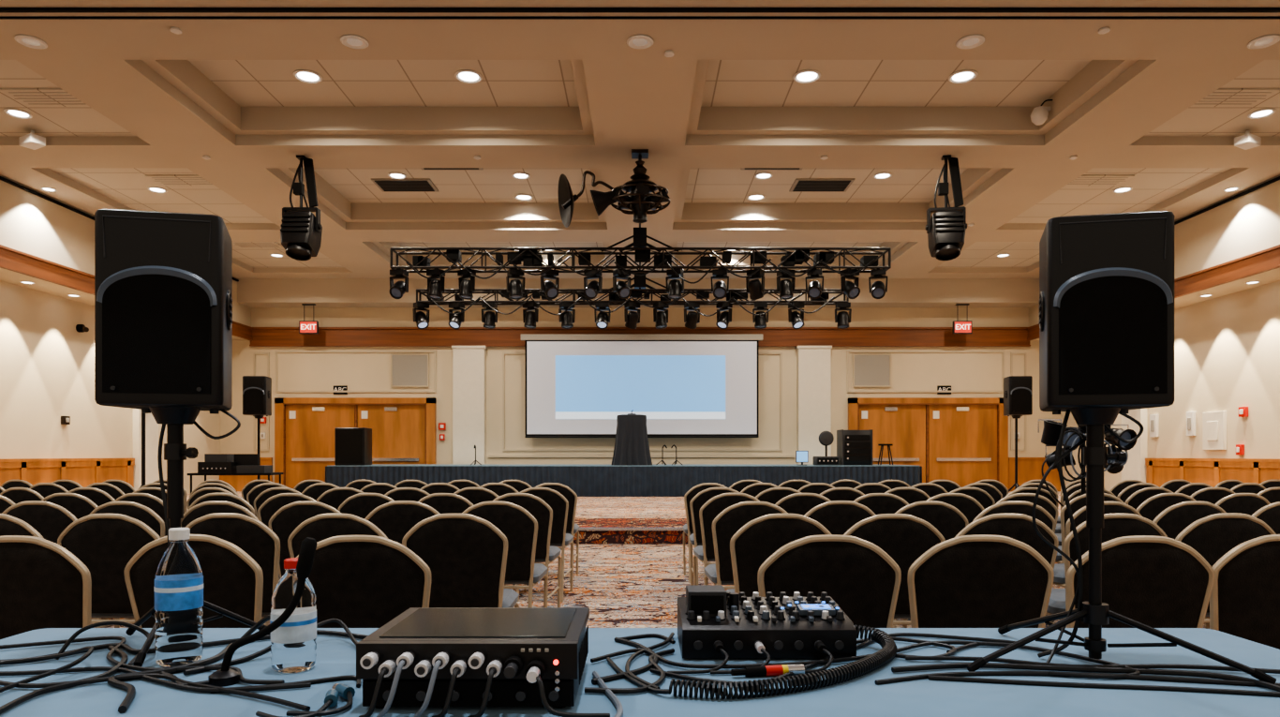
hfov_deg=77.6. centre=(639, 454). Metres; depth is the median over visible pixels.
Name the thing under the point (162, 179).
ceiling air vent
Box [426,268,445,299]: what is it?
moving-head light
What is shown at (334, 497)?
banquet chair
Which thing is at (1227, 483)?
banquet chair
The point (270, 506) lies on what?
banquet chair
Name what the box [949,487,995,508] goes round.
banquet chair
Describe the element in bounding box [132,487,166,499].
banquet chair
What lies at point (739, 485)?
banquet chair
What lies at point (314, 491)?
banquet chair
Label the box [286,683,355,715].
connector
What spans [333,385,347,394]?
room sign
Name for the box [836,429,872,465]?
equipment rack
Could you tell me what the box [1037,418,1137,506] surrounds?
spotlights
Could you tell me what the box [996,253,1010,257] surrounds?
recessed light
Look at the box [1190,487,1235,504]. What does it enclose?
banquet chair
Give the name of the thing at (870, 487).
banquet chair
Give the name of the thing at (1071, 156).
sprinkler
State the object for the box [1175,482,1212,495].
banquet chair
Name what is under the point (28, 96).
ceiling air vent
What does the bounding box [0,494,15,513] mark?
banquet chair
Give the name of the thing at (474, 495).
banquet chair
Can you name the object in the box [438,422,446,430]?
fire alarm
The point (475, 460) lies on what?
microphone stand
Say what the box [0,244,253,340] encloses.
fascia
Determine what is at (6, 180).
track
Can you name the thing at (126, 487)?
banquet chair
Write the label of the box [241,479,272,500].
banquet chair
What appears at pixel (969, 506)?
banquet chair
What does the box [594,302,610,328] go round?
moving-head light
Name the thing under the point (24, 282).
recessed light
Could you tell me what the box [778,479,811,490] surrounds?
banquet chair
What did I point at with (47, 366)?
wall
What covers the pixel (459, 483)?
banquet chair
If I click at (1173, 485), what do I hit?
banquet chair
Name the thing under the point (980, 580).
banquet chair
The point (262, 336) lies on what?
wood band
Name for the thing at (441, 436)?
fire alarm
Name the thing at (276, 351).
wall panels
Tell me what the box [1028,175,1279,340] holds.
ceiling soffit
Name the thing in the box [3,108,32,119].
recessed light
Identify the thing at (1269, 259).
fascia
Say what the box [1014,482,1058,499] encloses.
banquet chair
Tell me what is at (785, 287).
moving-head light
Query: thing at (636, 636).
cable
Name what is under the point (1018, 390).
speaker
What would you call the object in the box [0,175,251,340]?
ceiling soffit
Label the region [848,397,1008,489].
door
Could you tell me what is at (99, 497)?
banquet chair
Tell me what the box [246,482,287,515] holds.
banquet chair
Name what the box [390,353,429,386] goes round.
wall panel
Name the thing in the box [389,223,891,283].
lighting truss
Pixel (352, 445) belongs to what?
speaker
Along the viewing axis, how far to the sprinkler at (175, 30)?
10.27 m
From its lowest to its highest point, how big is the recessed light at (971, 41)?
0.030 m
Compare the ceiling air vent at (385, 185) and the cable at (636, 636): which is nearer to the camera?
the cable at (636, 636)
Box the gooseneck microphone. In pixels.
[159,536,317,686]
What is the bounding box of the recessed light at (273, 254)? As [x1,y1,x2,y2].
[269,253,283,257]
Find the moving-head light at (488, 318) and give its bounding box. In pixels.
[481,302,498,328]
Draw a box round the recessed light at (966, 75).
[948,69,978,83]
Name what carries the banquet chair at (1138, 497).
on the floor
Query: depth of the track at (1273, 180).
16.94 m
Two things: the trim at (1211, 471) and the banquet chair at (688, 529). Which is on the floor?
the banquet chair at (688, 529)
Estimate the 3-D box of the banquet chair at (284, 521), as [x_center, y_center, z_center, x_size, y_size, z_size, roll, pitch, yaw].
[-1.854,0.727,4.748,0.474,0.929,0.548,0,0,4]
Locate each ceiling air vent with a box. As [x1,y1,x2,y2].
[0,88,89,106]
[145,174,213,185]
[232,241,282,247]
[371,178,438,192]
[420,167,482,170]
[740,167,803,170]
[788,178,854,192]
[1066,174,1134,185]
[1190,88,1279,106]
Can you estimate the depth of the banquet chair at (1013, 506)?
4.50 m
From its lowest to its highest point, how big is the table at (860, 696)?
0.780 m
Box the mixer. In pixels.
[667,584,856,674]
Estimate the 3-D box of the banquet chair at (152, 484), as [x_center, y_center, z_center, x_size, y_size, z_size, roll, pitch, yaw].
[-4.464,0.727,7.641,0.474,0.929,0.548,0,0,1]
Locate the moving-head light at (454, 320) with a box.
[448,301,464,328]
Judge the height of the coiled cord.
0.044 m
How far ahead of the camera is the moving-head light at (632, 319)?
17.57 m
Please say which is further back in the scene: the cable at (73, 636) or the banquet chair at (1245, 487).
the banquet chair at (1245, 487)
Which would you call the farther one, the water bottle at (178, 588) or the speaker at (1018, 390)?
the speaker at (1018, 390)
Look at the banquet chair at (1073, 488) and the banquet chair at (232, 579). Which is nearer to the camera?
the banquet chair at (232, 579)
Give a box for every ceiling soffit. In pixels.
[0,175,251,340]
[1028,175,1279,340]
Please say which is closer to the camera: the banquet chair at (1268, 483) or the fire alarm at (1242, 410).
the banquet chair at (1268, 483)
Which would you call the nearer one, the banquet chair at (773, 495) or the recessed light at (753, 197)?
the banquet chair at (773, 495)
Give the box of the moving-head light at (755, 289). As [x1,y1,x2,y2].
[745,268,764,299]
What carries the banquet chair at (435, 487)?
on the floor
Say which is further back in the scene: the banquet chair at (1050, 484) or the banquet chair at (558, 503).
the banquet chair at (1050, 484)
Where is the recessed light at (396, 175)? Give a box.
[387,172,406,178]
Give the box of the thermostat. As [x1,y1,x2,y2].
[60,416,70,424]
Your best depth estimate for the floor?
7.81 m
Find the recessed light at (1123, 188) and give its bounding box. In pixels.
[1112,186,1132,193]
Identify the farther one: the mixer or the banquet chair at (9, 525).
the banquet chair at (9, 525)
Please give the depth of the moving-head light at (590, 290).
15.36 m
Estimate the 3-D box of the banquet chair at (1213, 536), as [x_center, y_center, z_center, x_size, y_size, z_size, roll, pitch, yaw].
[2.639,0.727,3.829,0.474,0.929,0.548,0,0,-1]
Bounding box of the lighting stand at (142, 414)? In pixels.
[139,413,145,487]
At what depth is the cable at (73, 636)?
1.55 m
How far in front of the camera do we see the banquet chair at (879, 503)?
5.42 m
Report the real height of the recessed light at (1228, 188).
0.018 m
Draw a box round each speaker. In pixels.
[94,208,270,666]
[242,375,271,479]
[334,427,372,465]
[966,210,1276,684]
[1003,375,1032,491]
[1149,414,1159,436]
[1186,411,1195,435]
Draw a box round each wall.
[0,280,220,493]
[220,307,1059,482]
[1059,280,1279,491]
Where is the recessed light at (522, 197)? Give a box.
[514,193,533,200]
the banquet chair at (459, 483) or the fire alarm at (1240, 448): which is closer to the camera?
the banquet chair at (459, 483)
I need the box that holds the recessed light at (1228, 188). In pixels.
[1222,187,1239,192]
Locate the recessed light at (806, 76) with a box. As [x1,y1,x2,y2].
[792,69,820,83]
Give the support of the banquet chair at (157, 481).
on the floor
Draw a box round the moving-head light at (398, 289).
[389,268,408,298]
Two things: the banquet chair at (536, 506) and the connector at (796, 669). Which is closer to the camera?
the connector at (796, 669)
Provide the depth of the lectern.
22.88 m
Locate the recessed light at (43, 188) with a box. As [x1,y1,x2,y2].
[40,187,57,192]
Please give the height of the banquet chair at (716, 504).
0.929 m
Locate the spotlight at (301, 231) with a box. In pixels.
[280,154,322,260]
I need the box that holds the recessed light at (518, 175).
[511,172,530,178]
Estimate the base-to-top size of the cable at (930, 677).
0.008 m
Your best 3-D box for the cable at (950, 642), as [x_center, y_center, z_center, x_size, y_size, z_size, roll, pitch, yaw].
[0.329,0.383,1.532,0.844,0.008,0.191,0,0,0]
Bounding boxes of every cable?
[0,629,367,665]
[0,635,284,684]
[0,645,93,692]
[0,645,128,714]
[0,666,311,692]
[0,672,310,711]
[55,620,148,665]
[107,642,232,713]
[183,614,271,675]
[210,674,361,693]
[316,618,357,645]
[584,648,674,693]
[590,640,1012,668]
[591,637,658,684]
[592,670,623,716]
[619,633,675,643]
[625,632,674,688]
[650,632,1015,685]
[856,636,956,660]
[874,670,1279,686]
[891,662,1279,691]
[905,655,1279,673]
[928,674,1279,697]
[946,641,1140,678]
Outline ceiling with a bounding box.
[0,0,1279,307]
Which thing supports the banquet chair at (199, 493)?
on the floor
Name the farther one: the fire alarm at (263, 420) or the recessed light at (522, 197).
the fire alarm at (263, 420)
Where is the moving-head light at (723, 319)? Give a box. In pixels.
[715,301,732,328]
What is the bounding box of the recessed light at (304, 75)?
[292,69,323,83]
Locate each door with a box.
[274,397,436,489]
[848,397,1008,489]
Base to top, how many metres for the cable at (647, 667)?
0.010 m
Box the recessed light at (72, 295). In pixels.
[66,294,80,297]
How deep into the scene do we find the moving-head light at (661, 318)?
17.56 m
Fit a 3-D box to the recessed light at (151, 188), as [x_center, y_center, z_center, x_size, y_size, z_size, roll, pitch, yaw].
[-10.300,-5.647,17.000,0.382,0.026,0.382,0,0,0]
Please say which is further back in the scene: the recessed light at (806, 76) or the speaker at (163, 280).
the recessed light at (806, 76)
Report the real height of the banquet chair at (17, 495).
0.929 m
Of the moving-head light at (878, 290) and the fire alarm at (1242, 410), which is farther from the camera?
the fire alarm at (1242, 410)
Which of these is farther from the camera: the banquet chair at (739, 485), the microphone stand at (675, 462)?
the microphone stand at (675, 462)
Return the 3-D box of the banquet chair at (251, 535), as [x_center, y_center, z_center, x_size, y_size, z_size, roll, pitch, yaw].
[-1.851,0.727,3.833,0.474,0.929,0.548,0,0,2]
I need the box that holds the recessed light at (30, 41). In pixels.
[14,34,47,49]
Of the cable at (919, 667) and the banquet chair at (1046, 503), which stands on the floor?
the banquet chair at (1046, 503)
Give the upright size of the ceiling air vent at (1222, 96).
0.035 m
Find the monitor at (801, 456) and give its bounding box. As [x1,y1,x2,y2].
[795,450,808,464]
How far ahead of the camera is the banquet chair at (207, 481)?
8.29 m
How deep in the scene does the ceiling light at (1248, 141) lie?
13.83 m
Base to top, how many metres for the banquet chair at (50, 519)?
0.929 m
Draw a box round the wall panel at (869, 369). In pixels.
[852,353,891,386]
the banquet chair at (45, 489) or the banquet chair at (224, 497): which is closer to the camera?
the banquet chair at (224, 497)
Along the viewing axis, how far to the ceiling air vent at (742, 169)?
16.89 m
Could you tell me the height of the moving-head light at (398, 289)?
0.616 m
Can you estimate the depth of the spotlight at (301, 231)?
14.63 m
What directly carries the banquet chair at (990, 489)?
on the floor
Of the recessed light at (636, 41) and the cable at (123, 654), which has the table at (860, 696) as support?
the cable at (123, 654)
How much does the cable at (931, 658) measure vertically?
0.008 m
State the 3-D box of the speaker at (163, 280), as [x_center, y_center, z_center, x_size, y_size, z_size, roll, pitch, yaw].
[-0.943,-0.040,1.584,0.317,0.856,0.284,0,0,0]
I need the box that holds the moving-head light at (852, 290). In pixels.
[840,268,860,298]
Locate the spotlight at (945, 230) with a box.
[924,154,967,260]
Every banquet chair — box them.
[0,479,31,489]
[0,487,44,503]
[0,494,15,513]
[0,513,119,627]
[0,535,91,639]
[1,500,129,627]
[29,482,68,497]
[41,492,98,627]
[52,479,82,491]
[57,513,160,624]
[66,487,115,506]
[86,482,125,499]
[89,501,164,627]
[102,479,135,493]
[114,492,166,535]
[123,534,263,627]
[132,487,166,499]
[138,482,184,503]
[153,479,187,513]
[181,500,279,625]
[185,512,280,623]
[186,487,232,508]
[187,492,254,514]
[189,482,238,496]
[197,479,236,491]
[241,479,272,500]
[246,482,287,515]
[253,487,301,518]
[257,492,316,625]
[268,501,341,579]
[284,535,431,627]
[287,513,387,558]
[293,479,325,492]
[301,482,339,500]
[316,487,364,509]
[337,492,394,519]
[344,479,375,490]
[360,482,397,494]
[364,500,439,544]
[384,487,430,501]
[394,479,427,489]
[401,513,519,607]
[418,492,473,513]
[420,482,460,494]
[447,479,479,489]
[453,487,515,591]
[461,501,548,607]
[479,482,519,496]
[492,492,561,607]
[499,479,531,491]
[516,487,573,602]
[535,482,579,581]
[682,482,726,582]
[689,487,739,584]
[693,492,759,584]
[703,501,788,589]
[725,513,831,596]
[729,479,761,491]
[739,482,779,497]
[755,487,801,504]
[757,534,901,627]
[774,492,831,515]
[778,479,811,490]
[798,482,834,494]
[804,500,876,535]
[819,487,864,501]
[830,479,861,488]
[843,513,945,627]
[853,492,908,514]
[854,482,891,494]
[877,479,910,489]
[884,487,930,504]
[892,500,968,627]
[907,534,1054,627]
[910,482,948,497]
[925,492,984,523]
[929,479,960,492]
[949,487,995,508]
[955,513,1058,568]
[963,482,1002,503]
[973,500,1056,627]
[976,479,1008,497]
[995,492,1058,625]
[1005,487,1058,507]
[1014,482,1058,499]
[1021,479,1057,493]
[1046,513,1167,627]
[1049,501,1142,627]
[1054,482,1105,533]
[1055,487,1116,545]
[1055,492,1124,588]
[1056,479,1086,523]
[1066,535,1214,627]
[1109,479,1143,496]
[1116,482,1159,502]
[1124,487,1173,509]
[1136,492,1196,520]
[1152,501,1226,624]
[1160,479,1191,492]
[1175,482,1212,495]
[1175,512,1276,623]
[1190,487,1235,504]
[1205,616,1209,628]
[1209,534,1279,649]
[1214,479,1243,489]
[1215,492,1270,515]
[1230,482,1266,493]
[1251,501,1279,534]
[1257,487,1279,503]
[1259,479,1279,488]
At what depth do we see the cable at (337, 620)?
1.66 m
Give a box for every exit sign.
[298,303,318,333]
[952,303,972,333]
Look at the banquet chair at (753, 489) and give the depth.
7.37 m
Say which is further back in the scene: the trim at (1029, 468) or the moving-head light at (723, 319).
the trim at (1029, 468)
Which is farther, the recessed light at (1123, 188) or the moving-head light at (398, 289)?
the recessed light at (1123, 188)
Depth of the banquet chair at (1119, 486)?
8.30 m
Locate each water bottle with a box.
[153,527,203,667]
[269,557,316,672]
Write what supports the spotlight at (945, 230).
hanging from the ceiling
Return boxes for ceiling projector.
[18,130,45,149]
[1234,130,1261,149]
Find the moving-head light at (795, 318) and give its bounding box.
[788,301,803,328]
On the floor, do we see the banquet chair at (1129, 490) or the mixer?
the banquet chair at (1129, 490)
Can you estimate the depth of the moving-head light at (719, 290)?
15.35 m
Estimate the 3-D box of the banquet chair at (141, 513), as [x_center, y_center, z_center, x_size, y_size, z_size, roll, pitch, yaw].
[-2.893,0.727,4.737,0.474,0.929,0.548,0,0,4]
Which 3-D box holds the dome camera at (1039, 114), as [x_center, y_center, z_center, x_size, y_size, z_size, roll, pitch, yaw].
[6.840,-5.825,13.600,0.320,0.390,0.280,0,0,0]
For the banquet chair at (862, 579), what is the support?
on the floor
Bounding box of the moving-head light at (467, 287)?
[457,268,476,299]
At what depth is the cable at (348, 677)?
1.35 m
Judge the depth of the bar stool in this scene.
23.11 m
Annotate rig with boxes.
[557,148,670,227]
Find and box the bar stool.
[878,444,893,464]
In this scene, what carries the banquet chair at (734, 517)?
on the floor
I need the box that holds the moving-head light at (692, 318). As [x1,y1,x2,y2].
[684,301,699,328]
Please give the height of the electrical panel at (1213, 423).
0.900 m
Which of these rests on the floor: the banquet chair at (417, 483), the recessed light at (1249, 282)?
the banquet chair at (417, 483)
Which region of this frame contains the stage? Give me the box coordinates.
[325,463,922,496]
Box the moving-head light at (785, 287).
[776,268,795,299]
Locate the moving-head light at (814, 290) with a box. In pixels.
[805,268,823,298]
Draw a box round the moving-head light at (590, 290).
[583,268,602,298]
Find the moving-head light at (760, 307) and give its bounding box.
[752,302,768,328]
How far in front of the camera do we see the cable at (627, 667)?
1.49 m
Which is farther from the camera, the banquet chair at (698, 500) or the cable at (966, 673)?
the banquet chair at (698, 500)
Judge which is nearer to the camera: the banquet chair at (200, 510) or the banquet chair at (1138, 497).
the banquet chair at (200, 510)
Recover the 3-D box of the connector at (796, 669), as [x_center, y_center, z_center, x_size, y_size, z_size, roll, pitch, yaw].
[0.225,0.381,1.401,0.130,0.019,0.019,0,0,-9]
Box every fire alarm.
[260,416,266,423]
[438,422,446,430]
[439,433,445,440]
[1235,444,1244,454]
[1238,406,1248,416]
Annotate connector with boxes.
[255,688,339,716]
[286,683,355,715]
[730,664,804,676]
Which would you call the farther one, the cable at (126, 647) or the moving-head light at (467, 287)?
the moving-head light at (467, 287)
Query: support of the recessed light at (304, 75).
in the ceiling
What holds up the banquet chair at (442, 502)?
on the floor
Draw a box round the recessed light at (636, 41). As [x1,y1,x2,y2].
[626,34,653,48]
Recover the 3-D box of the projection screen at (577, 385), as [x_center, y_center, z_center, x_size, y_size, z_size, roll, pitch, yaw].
[0.060,-2.183,25.535,7.720,3.295,0.370,0,0,0]
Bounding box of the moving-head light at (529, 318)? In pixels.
[522,301,538,328]
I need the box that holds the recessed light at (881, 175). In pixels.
[873,172,892,178]
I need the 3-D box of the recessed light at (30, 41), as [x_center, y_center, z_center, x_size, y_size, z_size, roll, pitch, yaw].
[-8.100,-5.485,10.600,0.360,0.030,0.360,0,0,0]
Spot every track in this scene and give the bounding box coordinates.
[0,7,1279,19]
[0,176,238,281]
[1174,176,1279,224]
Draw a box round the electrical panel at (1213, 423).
[1202,410,1226,449]
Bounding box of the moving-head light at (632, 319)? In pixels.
[624,301,639,328]
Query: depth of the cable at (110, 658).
1.46 m
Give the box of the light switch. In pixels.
[260,432,265,438]
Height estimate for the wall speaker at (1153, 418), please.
0.578 m
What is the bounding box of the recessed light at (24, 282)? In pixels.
[19,281,35,283]
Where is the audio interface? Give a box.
[356,607,610,716]
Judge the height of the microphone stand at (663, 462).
0.598 m
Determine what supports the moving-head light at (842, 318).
hanging from the lighting truss at (732, 296)
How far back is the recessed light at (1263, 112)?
13.19 m
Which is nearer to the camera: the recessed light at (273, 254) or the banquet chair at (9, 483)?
the banquet chair at (9, 483)
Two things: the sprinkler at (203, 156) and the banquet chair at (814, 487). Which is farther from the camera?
the sprinkler at (203, 156)
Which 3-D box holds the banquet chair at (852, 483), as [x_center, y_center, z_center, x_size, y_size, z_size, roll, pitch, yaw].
[2.126,0.727,8.584,0.474,0.929,0.548,0,0,-6]
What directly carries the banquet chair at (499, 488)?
on the floor
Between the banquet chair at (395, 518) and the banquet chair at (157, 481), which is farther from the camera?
the banquet chair at (157, 481)
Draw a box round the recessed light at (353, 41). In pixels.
[340,34,368,49]
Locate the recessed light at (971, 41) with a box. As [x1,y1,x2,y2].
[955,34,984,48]
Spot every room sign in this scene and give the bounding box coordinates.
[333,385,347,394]
[937,385,951,394]
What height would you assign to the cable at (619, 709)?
0.010 m
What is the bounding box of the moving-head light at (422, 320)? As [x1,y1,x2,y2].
[412,301,429,328]
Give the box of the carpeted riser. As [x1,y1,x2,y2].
[573,518,688,543]
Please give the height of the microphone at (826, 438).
1.000 m
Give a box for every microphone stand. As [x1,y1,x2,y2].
[470,445,481,464]
[655,444,667,464]
[670,444,682,464]
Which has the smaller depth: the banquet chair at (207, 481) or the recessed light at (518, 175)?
the banquet chair at (207, 481)
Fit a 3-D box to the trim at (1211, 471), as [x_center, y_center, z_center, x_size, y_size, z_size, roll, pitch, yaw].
[13.550,0.640,9.150,0.100,1.100,24.300,0,0,0]
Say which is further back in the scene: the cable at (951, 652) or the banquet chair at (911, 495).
the banquet chair at (911, 495)
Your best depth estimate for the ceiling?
13.97 m
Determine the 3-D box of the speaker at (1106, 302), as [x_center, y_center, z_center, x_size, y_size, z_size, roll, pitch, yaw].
[0.870,-0.017,1.451,0.455,0.810,0.375,0,0,32]
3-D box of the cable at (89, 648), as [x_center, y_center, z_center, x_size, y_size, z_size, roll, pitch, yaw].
[-1.043,0.372,1.374,0.170,0.032,0.313,0,0,-35]
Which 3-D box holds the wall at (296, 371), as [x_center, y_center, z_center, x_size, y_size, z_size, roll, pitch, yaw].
[0.000,-2.560,25.900,27.600,7.500,0.200,0,0,0]
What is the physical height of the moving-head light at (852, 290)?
0.616 m
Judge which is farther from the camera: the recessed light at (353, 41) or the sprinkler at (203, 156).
the sprinkler at (203, 156)
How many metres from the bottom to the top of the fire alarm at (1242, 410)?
0.220 m
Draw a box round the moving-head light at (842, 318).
[834,302,851,328]
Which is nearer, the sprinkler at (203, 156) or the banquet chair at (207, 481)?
the banquet chair at (207, 481)
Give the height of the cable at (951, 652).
0.008 m
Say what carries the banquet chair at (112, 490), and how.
on the floor
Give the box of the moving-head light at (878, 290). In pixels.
[868,268,887,298]
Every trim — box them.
[0,458,134,487]
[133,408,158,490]
[219,457,1060,491]
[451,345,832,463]
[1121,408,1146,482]
[1145,458,1279,487]
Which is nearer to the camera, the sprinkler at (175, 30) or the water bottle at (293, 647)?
the water bottle at (293, 647)
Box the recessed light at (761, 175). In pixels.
[754,172,773,178]
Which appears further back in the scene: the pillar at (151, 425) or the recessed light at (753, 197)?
the pillar at (151, 425)
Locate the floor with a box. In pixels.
[91,491,1205,628]
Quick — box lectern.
[610,409,652,465]
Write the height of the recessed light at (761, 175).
0.027 m
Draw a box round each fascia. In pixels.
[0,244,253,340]
[1026,244,1279,340]
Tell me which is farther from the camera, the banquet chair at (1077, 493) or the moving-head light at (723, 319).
the moving-head light at (723, 319)
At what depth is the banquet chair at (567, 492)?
7.41 m
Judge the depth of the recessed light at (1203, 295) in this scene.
18.51 m
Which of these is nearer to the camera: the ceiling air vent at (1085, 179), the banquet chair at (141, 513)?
the banquet chair at (141, 513)
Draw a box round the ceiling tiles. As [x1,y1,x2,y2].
[0,59,1279,267]
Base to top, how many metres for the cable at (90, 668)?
0.008 m
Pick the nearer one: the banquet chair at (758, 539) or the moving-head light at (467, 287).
the banquet chair at (758, 539)
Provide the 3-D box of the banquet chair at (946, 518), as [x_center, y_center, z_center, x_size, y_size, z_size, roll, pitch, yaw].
[1.619,0.727,4.761,0.474,0.929,0.548,0,0,-3]
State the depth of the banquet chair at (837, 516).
4.53 m
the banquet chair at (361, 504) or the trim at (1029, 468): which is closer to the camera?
the banquet chair at (361, 504)
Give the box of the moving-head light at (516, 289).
[506,268,525,299]
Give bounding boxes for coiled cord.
[606,625,897,699]
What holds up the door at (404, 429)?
in the wall at (296, 371)
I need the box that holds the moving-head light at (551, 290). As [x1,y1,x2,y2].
[540,268,559,298]
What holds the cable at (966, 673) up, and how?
on the table at (860, 696)
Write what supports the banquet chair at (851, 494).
on the floor
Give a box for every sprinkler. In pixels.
[169,27,181,34]
[202,155,210,159]
[664,50,674,57]
[1069,155,1077,159]
[1098,27,1110,34]
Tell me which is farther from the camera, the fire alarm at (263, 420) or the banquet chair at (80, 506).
the fire alarm at (263, 420)
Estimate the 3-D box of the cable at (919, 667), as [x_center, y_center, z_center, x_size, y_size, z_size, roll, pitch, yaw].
[0.786,0.383,1.365,0.644,0.010,0.248,0,0,30]
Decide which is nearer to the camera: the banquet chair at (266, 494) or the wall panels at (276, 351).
the banquet chair at (266, 494)
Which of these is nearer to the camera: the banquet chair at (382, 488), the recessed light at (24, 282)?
the banquet chair at (382, 488)
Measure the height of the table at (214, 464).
1.200 m
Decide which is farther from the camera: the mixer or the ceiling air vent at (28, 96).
the ceiling air vent at (28, 96)
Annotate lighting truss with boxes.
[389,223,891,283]
[416,262,848,316]
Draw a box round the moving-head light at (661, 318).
[653,301,669,328]
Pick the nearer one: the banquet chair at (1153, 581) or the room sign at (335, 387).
the banquet chair at (1153, 581)
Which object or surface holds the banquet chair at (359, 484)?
on the floor
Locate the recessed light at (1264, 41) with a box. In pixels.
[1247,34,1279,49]
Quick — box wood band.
[249,327,1030,346]
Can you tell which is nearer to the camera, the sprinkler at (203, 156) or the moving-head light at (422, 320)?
the sprinkler at (203, 156)
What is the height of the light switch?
0.200 m
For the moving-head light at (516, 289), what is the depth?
15.36 m
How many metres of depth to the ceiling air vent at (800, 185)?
17.92 m
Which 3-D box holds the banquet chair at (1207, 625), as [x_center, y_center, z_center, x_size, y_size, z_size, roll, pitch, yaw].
[3.115,0.727,3.818,0.474,0.929,0.548,0,0,-7]
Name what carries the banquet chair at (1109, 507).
on the floor
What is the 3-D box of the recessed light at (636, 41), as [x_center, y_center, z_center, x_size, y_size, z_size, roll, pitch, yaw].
[0.000,-5.485,10.600,0.360,0.030,0.360,0,0,0]
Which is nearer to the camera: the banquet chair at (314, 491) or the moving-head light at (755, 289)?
the banquet chair at (314, 491)
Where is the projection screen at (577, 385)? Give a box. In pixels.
[520,334,762,437]
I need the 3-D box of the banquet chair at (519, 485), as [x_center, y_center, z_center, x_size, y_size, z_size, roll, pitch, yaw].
[-1.321,0.727,8.545,0.474,0.929,0.548,0,0,1]
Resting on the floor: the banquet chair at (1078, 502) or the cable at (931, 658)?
the banquet chair at (1078, 502)
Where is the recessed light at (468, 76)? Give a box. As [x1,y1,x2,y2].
[454,69,482,83]
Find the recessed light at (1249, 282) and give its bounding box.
[1244,281,1260,283]
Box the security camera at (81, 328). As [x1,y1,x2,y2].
[75,324,89,332]
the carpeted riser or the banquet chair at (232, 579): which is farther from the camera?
the carpeted riser
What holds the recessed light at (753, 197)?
in the ceiling
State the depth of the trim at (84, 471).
18.85 m
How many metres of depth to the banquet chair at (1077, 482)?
8.31 m
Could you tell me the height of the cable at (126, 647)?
0.010 m
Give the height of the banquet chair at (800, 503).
0.929 m
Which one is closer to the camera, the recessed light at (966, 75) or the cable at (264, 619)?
the cable at (264, 619)
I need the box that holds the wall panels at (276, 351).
[253,350,1026,457]
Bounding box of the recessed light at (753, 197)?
[746,193,765,200]
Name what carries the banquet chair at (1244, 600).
on the floor
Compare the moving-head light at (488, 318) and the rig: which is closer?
the rig
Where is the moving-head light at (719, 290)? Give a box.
[711,268,729,298]
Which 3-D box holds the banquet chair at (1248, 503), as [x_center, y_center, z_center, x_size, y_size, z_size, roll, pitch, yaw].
[4.117,0.727,5.708,0.474,0.929,0.548,0,0,-4]
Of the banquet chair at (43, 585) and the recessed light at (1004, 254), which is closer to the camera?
the banquet chair at (43, 585)
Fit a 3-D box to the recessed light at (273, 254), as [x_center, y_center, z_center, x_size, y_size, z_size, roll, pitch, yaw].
[-10.300,-5.647,22.600,0.382,0.026,0.382,0,0,0]
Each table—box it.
[0,627,1279,716]
[187,453,282,492]
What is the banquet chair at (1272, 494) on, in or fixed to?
on the floor
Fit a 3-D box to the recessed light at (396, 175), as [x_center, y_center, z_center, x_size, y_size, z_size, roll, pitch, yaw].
[-5.300,-6.087,17.400,0.405,0.027,0.405,0,0,0]
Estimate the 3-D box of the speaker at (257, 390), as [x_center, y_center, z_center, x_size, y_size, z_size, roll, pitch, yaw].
[-7.792,-0.208,16.318,0.959,2.780,0.938,0,0,0]
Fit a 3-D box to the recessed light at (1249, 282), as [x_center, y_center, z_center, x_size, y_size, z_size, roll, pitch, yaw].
[13.150,-3.691,17.100,0.270,0.018,0.270,0,0,0]
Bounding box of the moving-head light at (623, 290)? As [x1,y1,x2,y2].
[612,268,631,298]
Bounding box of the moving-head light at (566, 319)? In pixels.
[558,301,575,328]
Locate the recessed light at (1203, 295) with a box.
[1199,294,1213,297]
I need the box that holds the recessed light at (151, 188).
[147,186,167,193]
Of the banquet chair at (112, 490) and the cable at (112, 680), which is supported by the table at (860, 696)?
the cable at (112, 680)
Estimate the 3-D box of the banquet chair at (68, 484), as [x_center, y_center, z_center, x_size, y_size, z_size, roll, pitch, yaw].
[-5.970,0.727,8.560,0.474,0.929,0.548,0,0,7]
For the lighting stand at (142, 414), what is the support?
on the floor
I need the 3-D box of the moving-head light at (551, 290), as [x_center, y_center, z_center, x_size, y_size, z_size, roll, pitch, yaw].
[-1.743,-3.312,15.439,0.350,0.616,0.399,0,0,-30]
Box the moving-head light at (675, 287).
[665,268,684,299]
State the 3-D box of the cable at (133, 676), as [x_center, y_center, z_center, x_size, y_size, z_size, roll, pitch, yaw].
[-0.890,0.383,1.329,0.815,0.008,0.126,0,0,10]
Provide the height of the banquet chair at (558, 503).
0.929 m
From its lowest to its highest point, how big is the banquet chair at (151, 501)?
0.929 m
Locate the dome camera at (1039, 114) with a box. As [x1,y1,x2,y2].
[1030,99,1053,125]
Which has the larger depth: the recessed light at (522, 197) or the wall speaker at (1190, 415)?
the wall speaker at (1190, 415)
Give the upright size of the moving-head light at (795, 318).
0.623 m
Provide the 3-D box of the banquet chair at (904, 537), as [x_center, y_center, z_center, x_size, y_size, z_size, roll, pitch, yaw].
[1.128,0.727,3.791,0.474,0.929,0.548,0,0,1]
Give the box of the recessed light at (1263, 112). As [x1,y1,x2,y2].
[1247,108,1276,119]

